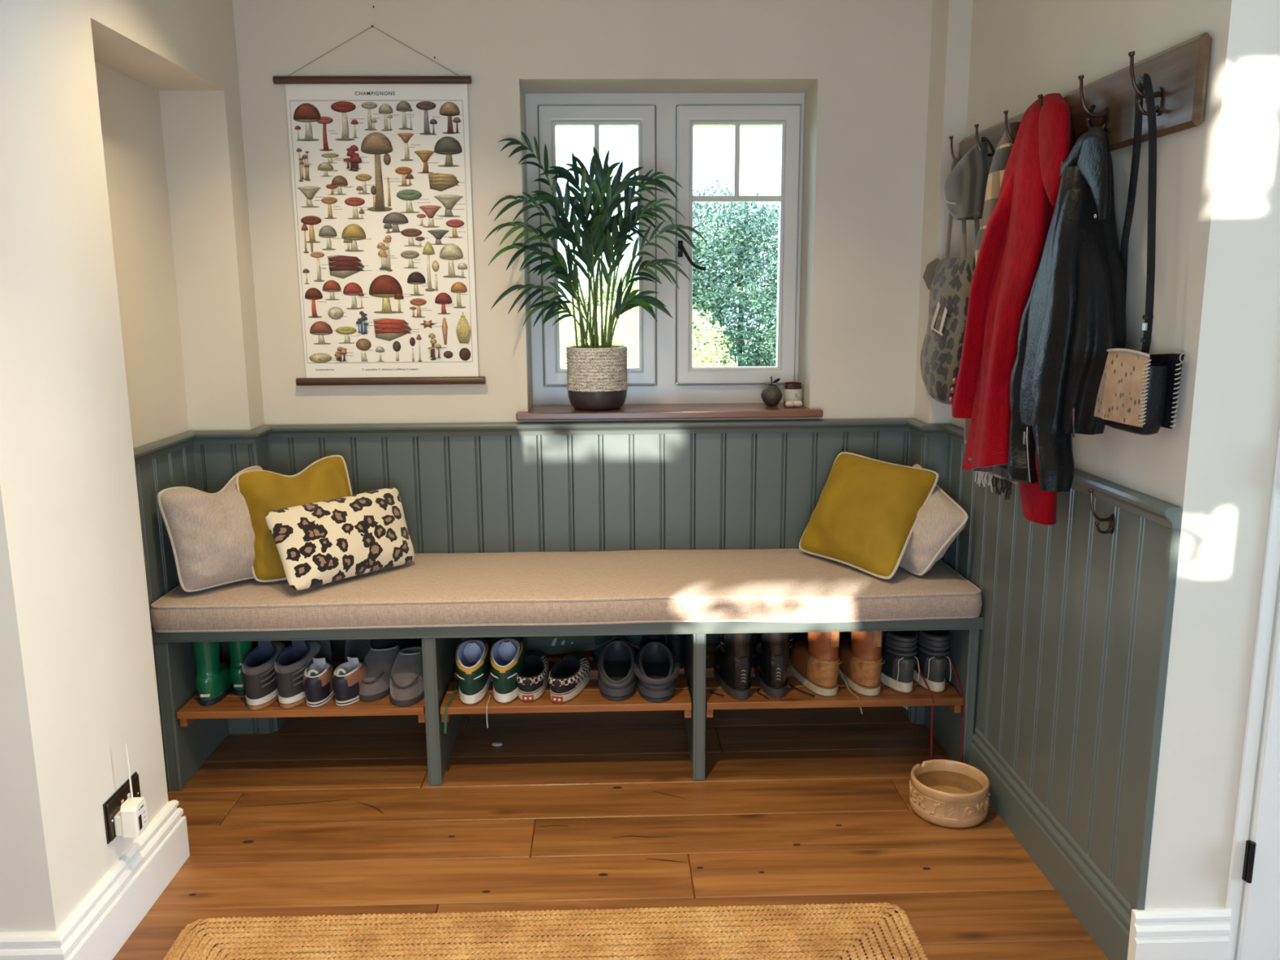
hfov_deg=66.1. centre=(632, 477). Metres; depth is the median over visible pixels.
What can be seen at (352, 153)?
print
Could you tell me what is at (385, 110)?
print
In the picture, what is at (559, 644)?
shoe
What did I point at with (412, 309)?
print
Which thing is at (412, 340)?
print
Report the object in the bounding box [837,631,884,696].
boot
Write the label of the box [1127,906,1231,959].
baseboard
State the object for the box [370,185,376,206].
print
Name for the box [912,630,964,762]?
sneaker
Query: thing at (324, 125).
print
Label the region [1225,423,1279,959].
door frame
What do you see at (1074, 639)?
panelling
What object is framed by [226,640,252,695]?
boot
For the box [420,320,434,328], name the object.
print
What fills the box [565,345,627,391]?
pot
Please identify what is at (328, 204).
print
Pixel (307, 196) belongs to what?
print
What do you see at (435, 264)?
print
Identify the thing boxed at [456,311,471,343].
print
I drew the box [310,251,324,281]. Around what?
print
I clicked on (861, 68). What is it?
wall
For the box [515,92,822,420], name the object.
window
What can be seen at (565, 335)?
shrub
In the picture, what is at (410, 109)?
print
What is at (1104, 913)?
baseboard
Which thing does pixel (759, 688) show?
shoelace
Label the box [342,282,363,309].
print
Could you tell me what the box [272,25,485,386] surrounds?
poster
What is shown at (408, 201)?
print
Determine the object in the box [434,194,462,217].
print
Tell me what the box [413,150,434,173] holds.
print
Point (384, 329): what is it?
print
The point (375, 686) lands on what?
boot
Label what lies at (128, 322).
wall
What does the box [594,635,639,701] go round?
clog
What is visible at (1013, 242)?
coat
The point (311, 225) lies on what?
print
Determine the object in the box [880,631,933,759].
sneaker
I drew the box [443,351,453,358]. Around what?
print
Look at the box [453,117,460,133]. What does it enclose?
print
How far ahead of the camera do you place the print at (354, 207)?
3.05 m
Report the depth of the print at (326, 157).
3.03 m
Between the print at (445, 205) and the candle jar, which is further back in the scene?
the candle jar
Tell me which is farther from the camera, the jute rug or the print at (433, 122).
the print at (433, 122)
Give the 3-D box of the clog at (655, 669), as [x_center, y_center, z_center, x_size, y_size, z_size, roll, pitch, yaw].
[0.069,0.569,2.960,0.138,0.121,0.275,-1,10,-2]
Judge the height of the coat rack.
0.246 m
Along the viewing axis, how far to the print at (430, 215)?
3.06 m
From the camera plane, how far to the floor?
2.62 m
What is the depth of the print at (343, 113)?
3.01 m
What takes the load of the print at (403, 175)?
attached to the poster at (380, 165)
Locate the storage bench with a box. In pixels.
[151,614,982,791]
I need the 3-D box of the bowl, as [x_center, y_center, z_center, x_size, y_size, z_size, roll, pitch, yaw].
[0.868,0.866,2.697,0.210,0.102,0.207,-1,10,-2]
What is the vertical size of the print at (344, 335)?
0.054 m
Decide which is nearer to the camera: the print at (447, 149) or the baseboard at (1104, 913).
the baseboard at (1104, 913)
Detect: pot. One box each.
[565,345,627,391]
[567,389,626,410]
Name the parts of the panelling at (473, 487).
cap rail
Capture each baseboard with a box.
[0,931,64,959]
[56,800,189,959]
[968,727,1130,959]
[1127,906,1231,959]
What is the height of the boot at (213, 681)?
0.208 m
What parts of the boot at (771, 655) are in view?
heel panel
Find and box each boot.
[192,641,232,705]
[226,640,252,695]
[358,644,399,701]
[389,646,424,706]
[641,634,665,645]
[666,634,684,668]
[713,633,753,700]
[753,632,792,697]
[788,631,862,714]
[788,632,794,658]
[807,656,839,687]
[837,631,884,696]
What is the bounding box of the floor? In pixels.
[112,706,1107,959]
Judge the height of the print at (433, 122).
0.047 m
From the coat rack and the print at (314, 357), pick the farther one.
the print at (314, 357)
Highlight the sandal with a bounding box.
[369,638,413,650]
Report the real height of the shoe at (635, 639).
0.163 m
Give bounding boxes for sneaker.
[302,657,334,706]
[332,657,367,706]
[455,637,491,705]
[489,636,525,703]
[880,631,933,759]
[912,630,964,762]
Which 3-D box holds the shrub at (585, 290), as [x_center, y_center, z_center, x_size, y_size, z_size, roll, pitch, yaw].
[-0.215,-2.397,15.048,2.262,2.254,1.446,-4,11,-18]
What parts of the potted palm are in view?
frond stem, frond stem, frond stem, frond stem, frond stem, frond stem, frond stem, frond stem, frond stem, frond stem, frond stem, frond stem, frond stem, frond stem, frond stem, frond stem, frond stem, frond stem, frond stem, frond stem, frond stem, frond stem, frond stem, frond stem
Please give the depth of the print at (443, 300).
3.11 m
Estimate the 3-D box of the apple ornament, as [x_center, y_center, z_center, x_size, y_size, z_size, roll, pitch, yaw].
[0.467,-0.291,3.293,0.072,0.097,0.072,-1,10,-2]
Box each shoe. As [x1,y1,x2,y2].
[241,640,288,710]
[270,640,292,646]
[274,640,321,708]
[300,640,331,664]
[344,639,371,662]
[516,651,549,702]
[522,635,595,654]
[548,653,591,702]
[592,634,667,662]
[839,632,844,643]
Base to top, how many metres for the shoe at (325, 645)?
0.175 m
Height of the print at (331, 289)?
0.062 m
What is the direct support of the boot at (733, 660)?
on the storage bench
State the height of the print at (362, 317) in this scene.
0.074 m
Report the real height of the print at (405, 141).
0.083 m
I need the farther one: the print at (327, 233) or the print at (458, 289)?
the print at (458, 289)
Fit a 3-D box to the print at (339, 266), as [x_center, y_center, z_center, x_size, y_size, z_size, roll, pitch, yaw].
[-0.898,-0.662,3.084,0.114,0.073,0.001,-1,10,-2]
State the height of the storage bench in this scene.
0.490 m
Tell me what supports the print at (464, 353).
attached to the poster at (380, 165)
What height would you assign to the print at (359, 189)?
0.023 m
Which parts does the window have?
sill, handle plate, handle arm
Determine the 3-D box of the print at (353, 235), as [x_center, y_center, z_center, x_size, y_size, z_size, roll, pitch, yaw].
[-0.870,-0.750,3.069,0.075,0.085,0.001,-1,10,-2]
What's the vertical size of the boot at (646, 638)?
0.203 m
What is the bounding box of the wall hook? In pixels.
[1088,488,1115,533]
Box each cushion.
[150,548,982,632]
[157,465,262,591]
[235,454,365,582]
[265,487,414,590]
[799,452,938,579]
[898,463,968,575]
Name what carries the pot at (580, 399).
attached to the potted palm
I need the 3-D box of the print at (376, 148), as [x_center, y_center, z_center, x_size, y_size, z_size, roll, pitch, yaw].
[-0.787,-0.944,3.037,0.098,0.236,0.001,-1,10,-2]
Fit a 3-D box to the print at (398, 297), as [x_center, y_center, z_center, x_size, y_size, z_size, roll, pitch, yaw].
[-0.738,-0.553,3.110,0.030,0.063,0.001,-1,10,-2]
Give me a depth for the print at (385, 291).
3.10 m
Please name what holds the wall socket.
attached to the wall at (128, 322)
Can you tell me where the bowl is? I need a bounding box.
[908,759,990,828]
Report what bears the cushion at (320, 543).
on the bench cushion at (777, 585)
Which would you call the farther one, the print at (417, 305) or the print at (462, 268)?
the print at (417, 305)
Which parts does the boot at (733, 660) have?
heel panel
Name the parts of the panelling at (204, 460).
cap rail, cap rail, cap rail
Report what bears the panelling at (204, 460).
attached to the wall at (128, 322)
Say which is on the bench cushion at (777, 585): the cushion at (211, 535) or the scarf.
the cushion at (211, 535)
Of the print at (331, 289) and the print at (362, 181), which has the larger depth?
the print at (331, 289)
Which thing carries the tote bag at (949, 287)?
hanging from the coat rack
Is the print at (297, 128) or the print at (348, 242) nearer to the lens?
the print at (297, 128)
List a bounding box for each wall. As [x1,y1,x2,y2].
[0,0,264,933]
[232,0,933,424]
[914,0,1279,909]
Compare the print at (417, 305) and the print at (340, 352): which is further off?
the print at (340, 352)
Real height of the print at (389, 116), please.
0.044 m
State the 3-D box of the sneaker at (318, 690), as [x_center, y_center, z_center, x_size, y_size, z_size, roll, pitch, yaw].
[-0.921,0.590,2.890,0.080,0.120,0.152,-1,10,-2]
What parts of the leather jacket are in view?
zip pull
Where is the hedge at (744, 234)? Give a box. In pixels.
[631,177,778,366]
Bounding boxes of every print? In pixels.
[293,102,320,141]
[294,125,301,140]
[296,147,310,182]
[297,186,320,207]
[301,215,321,243]
[301,223,308,253]
[302,268,309,284]
[304,287,322,317]
[309,352,332,363]
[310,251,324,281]
[310,320,333,344]
[315,116,333,151]
[317,162,333,176]
[319,225,337,249]
[320,196,337,218]
[321,152,338,163]
[322,280,341,300]
[325,183,337,195]
[327,254,364,278]
[328,306,343,319]
[330,101,355,140]
[331,175,347,195]
[334,346,346,361]
[335,326,356,343]
[342,223,365,251]
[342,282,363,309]
[343,144,361,171]
[343,238,352,250]
[344,197,364,218]
[351,119,358,137]
[355,173,371,194]
[355,186,363,193]
[355,311,368,334]
[355,338,371,361]
[358,292,364,308]
[359,208,364,218]
[360,132,392,211]
[361,102,377,130]
[368,274,402,313]
[370,118,377,129]
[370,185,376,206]
[373,318,412,341]
[375,346,384,361]
[377,235,392,271]
[378,103,392,130]
[382,212,408,232]
[383,153,391,206]
[383,222,392,233]
[387,114,392,129]
[392,341,400,360]
[394,293,404,313]
[395,101,411,129]
[395,166,412,186]
[396,133,413,160]
[396,189,422,213]
[400,228,422,246]
[400,250,419,268]
[405,173,413,184]
[407,271,426,295]
[408,107,413,129]
[409,297,426,317]
[409,306,416,316]
[409,337,415,361]
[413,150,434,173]
[415,236,424,246]
[416,101,435,134]
[416,213,426,225]
[416,334,422,361]
[419,204,441,227]
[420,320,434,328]
[422,241,435,291]
[427,229,448,244]
[427,333,441,359]
[428,173,458,191]
[429,119,437,134]
[431,260,439,290]
[434,136,462,166]
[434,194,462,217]
[435,292,452,314]
[439,102,459,133]
[439,243,462,277]
[441,317,447,344]
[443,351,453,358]
[445,219,464,238]
[450,281,466,308]
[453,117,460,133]
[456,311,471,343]
[457,262,467,278]
[459,347,471,360]
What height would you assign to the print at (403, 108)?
0.084 m
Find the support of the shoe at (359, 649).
on the storage bench
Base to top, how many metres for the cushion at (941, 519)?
0.280 m
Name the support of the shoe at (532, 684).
on the storage bench
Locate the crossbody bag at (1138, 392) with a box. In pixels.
[1093,72,1186,435]
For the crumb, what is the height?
0.012 m
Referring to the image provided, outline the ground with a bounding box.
[694,327,776,366]
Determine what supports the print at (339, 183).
attached to the poster at (380, 165)
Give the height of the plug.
0.207 m
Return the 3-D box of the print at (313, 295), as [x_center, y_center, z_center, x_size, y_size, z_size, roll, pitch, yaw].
[-1.005,-0.552,3.102,0.056,0.094,0.001,-1,10,-2]
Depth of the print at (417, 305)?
3.11 m
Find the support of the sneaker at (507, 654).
on the storage bench
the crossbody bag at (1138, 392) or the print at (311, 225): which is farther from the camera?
the print at (311, 225)
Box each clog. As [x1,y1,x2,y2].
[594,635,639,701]
[633,641,679,702]
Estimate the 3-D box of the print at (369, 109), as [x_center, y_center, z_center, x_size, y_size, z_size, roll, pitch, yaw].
[-0.804,-1.107,3.007,0.049,0.084,0.001,-1,10,-2]
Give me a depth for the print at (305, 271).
3.09 m
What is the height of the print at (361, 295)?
0.050 m
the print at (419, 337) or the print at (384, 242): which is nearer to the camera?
the print at (384, 242)
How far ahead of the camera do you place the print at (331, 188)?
3.04 m
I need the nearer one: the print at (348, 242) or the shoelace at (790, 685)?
the shoelace at (790, 685)
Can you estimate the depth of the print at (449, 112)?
3.02 m
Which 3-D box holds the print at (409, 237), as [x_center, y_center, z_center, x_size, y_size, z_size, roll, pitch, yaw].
[-0.691,-0.752,3.074,0.066,0.054,0.001,-1,10,-2]
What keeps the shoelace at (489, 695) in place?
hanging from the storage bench
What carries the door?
in the wall at (1216, 303)
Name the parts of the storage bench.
post, post, rail, post, post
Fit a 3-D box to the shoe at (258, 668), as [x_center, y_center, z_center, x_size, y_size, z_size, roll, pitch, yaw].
[-1.089,0.552,2.934,0.103,0.180,0.294,-1,10,-3]
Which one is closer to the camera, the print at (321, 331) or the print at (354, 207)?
the print at (354, 207)
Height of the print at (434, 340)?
0.086 m
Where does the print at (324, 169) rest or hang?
attached to the poster at (380, 165)
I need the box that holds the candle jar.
[783,382,801,405]
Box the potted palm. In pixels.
[484,131,707,410]
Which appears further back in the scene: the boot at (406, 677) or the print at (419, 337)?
the print at (419, 337)
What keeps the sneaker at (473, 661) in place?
on the storage bench
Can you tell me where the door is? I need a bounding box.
[1234,567,1279,959]
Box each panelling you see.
[133,424,288,791]
[266,417,911,681]
[898,417,1182,919]
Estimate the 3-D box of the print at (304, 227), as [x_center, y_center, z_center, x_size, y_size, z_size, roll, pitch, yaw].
[-1.021,-0.747,3.065,0.022,0.091,0.001,-1,10,-2]
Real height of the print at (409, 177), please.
0.033 m
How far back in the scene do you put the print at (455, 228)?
3.07 m
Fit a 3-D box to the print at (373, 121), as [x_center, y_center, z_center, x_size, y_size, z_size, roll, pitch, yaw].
[-0.792,-1.083,3.012,0.018,0.035,0.001,-1,10,-2]
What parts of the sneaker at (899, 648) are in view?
heel panel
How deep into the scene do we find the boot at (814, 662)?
2.89 m
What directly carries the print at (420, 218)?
on the poster at (380, 165)
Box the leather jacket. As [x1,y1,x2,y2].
[1006,104,1126,492]
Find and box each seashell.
[785,400,794,407]
[794,400,802,407]
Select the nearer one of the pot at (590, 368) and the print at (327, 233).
the print at (327, 233)
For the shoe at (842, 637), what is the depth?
3.12 m
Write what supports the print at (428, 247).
attached to the poster at (380, 165)
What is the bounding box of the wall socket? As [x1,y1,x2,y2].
[102,771,141,844]
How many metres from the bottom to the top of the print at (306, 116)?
0.111 m
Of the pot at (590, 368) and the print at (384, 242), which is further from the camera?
the pot at (590, 368)
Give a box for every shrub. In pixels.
[559,280,737,368]
[560,255,639,367]
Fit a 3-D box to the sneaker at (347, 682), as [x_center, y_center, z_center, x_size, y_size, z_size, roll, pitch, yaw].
[-0.827,0.588,2.894,0.080,0.120,0.152,2,11,15]
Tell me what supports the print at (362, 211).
on the poster at (380, 165)
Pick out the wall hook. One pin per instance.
(1111, 520)
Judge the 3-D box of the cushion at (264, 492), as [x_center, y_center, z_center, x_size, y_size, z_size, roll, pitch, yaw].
[-0.990,0.122,2.950,0.332,0.329,0.257,-7,12,-31]
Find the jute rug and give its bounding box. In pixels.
[163,902,928,959]
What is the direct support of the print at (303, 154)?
attached to the poster at (380, 165)
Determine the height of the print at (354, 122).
0.054 m
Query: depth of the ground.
31.39 m
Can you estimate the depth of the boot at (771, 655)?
2.87 m
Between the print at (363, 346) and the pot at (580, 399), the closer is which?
the print at (363, 346)
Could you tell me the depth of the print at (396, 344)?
3.14 m
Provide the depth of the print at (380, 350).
3.14 m
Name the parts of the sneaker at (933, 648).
heel panel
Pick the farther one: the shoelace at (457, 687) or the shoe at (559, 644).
the shoe at (559, 644)
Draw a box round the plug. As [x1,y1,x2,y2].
[113,743,148,837]
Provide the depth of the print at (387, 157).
3.04 m
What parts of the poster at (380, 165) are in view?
rod, rod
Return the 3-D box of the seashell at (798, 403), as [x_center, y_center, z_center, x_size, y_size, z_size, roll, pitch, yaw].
[0.546,-0.245,3.259,0.032,0.024,0.024,-1,10,-2]
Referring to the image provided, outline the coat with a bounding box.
[949,93,1072,524]
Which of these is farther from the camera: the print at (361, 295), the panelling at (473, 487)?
the panelling at (473, 487)
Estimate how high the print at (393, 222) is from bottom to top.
0.062 m
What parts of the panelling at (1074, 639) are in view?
cap rail, cap rail, cap rail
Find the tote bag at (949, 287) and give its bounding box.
[920,155,979,404]
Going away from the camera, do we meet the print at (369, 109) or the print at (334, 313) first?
the print at (369, 109)
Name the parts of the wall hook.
hook plate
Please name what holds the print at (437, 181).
attached to the poster at (380, 165)
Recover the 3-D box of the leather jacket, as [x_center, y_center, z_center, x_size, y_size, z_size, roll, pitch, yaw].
[0.936,-0.382,2.136,0.162,0.816,0.382,1,10,7]
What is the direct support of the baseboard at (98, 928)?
attached to the wall at (128, 322)
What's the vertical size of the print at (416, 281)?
0.074 m
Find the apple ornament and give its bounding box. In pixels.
[760,376,782,406]
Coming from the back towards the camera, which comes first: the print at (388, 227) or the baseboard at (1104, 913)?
the print at (388, 227)
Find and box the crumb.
[491,742,502,746]
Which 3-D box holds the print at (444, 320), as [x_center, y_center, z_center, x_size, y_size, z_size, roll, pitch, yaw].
[-0.598,-0.467,3.130,0.018,0.086,0.001,-1,10,-2]
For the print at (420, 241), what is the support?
attached to the poster at (380, 165)
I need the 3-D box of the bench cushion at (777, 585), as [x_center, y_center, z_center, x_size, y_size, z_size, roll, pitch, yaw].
[-0.180,0.327,3.008,2.342,0.089,0.542,-1,10,-2]
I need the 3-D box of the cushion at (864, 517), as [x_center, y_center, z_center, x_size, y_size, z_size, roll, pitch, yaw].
[0.697,0.100,3.044,0.401,0.317,0.291,9,14,41]
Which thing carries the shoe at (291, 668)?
on the storage bench
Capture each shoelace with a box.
[444,685,458,733]
[486,695,490,728]
[710,690,724,696]
[756,687,768,699]
[789,684,814,697]
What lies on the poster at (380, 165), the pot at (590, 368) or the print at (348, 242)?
the print at (348, 242)
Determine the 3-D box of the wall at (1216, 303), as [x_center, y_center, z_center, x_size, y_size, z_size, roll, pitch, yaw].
[1.076,-0.318,2.498,0.265,2.500,1.409,-1,10,-2]
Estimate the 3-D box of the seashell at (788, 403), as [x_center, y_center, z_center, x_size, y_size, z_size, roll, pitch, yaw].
[0.521,-0.244,3.253,0.031,0.024,0.024,-1,10,-2]
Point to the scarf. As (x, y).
(1002, 151)
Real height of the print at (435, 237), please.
0.045 m
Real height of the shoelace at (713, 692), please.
0.006 m
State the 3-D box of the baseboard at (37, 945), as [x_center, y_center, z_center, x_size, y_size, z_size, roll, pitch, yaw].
[-1.953,0.994,1.933,1.673,0.165,0.027,-1,10,-2]
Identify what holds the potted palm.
on the window
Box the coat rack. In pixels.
[944,31,1212,219]
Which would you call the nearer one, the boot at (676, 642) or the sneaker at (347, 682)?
the sneaker at (347, 682)
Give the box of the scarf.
[964,121,1020,499]
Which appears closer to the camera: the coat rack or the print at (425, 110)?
the coat rack
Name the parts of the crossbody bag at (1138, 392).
panel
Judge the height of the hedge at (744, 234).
3.705 m
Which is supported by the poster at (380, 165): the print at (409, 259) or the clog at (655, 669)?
the print at (409, 259)
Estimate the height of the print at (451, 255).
0.105 m
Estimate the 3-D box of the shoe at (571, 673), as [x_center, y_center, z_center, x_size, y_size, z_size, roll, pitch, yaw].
[-0.188,0.589,2.956,0.099,0.088,0.258,2,11,14]

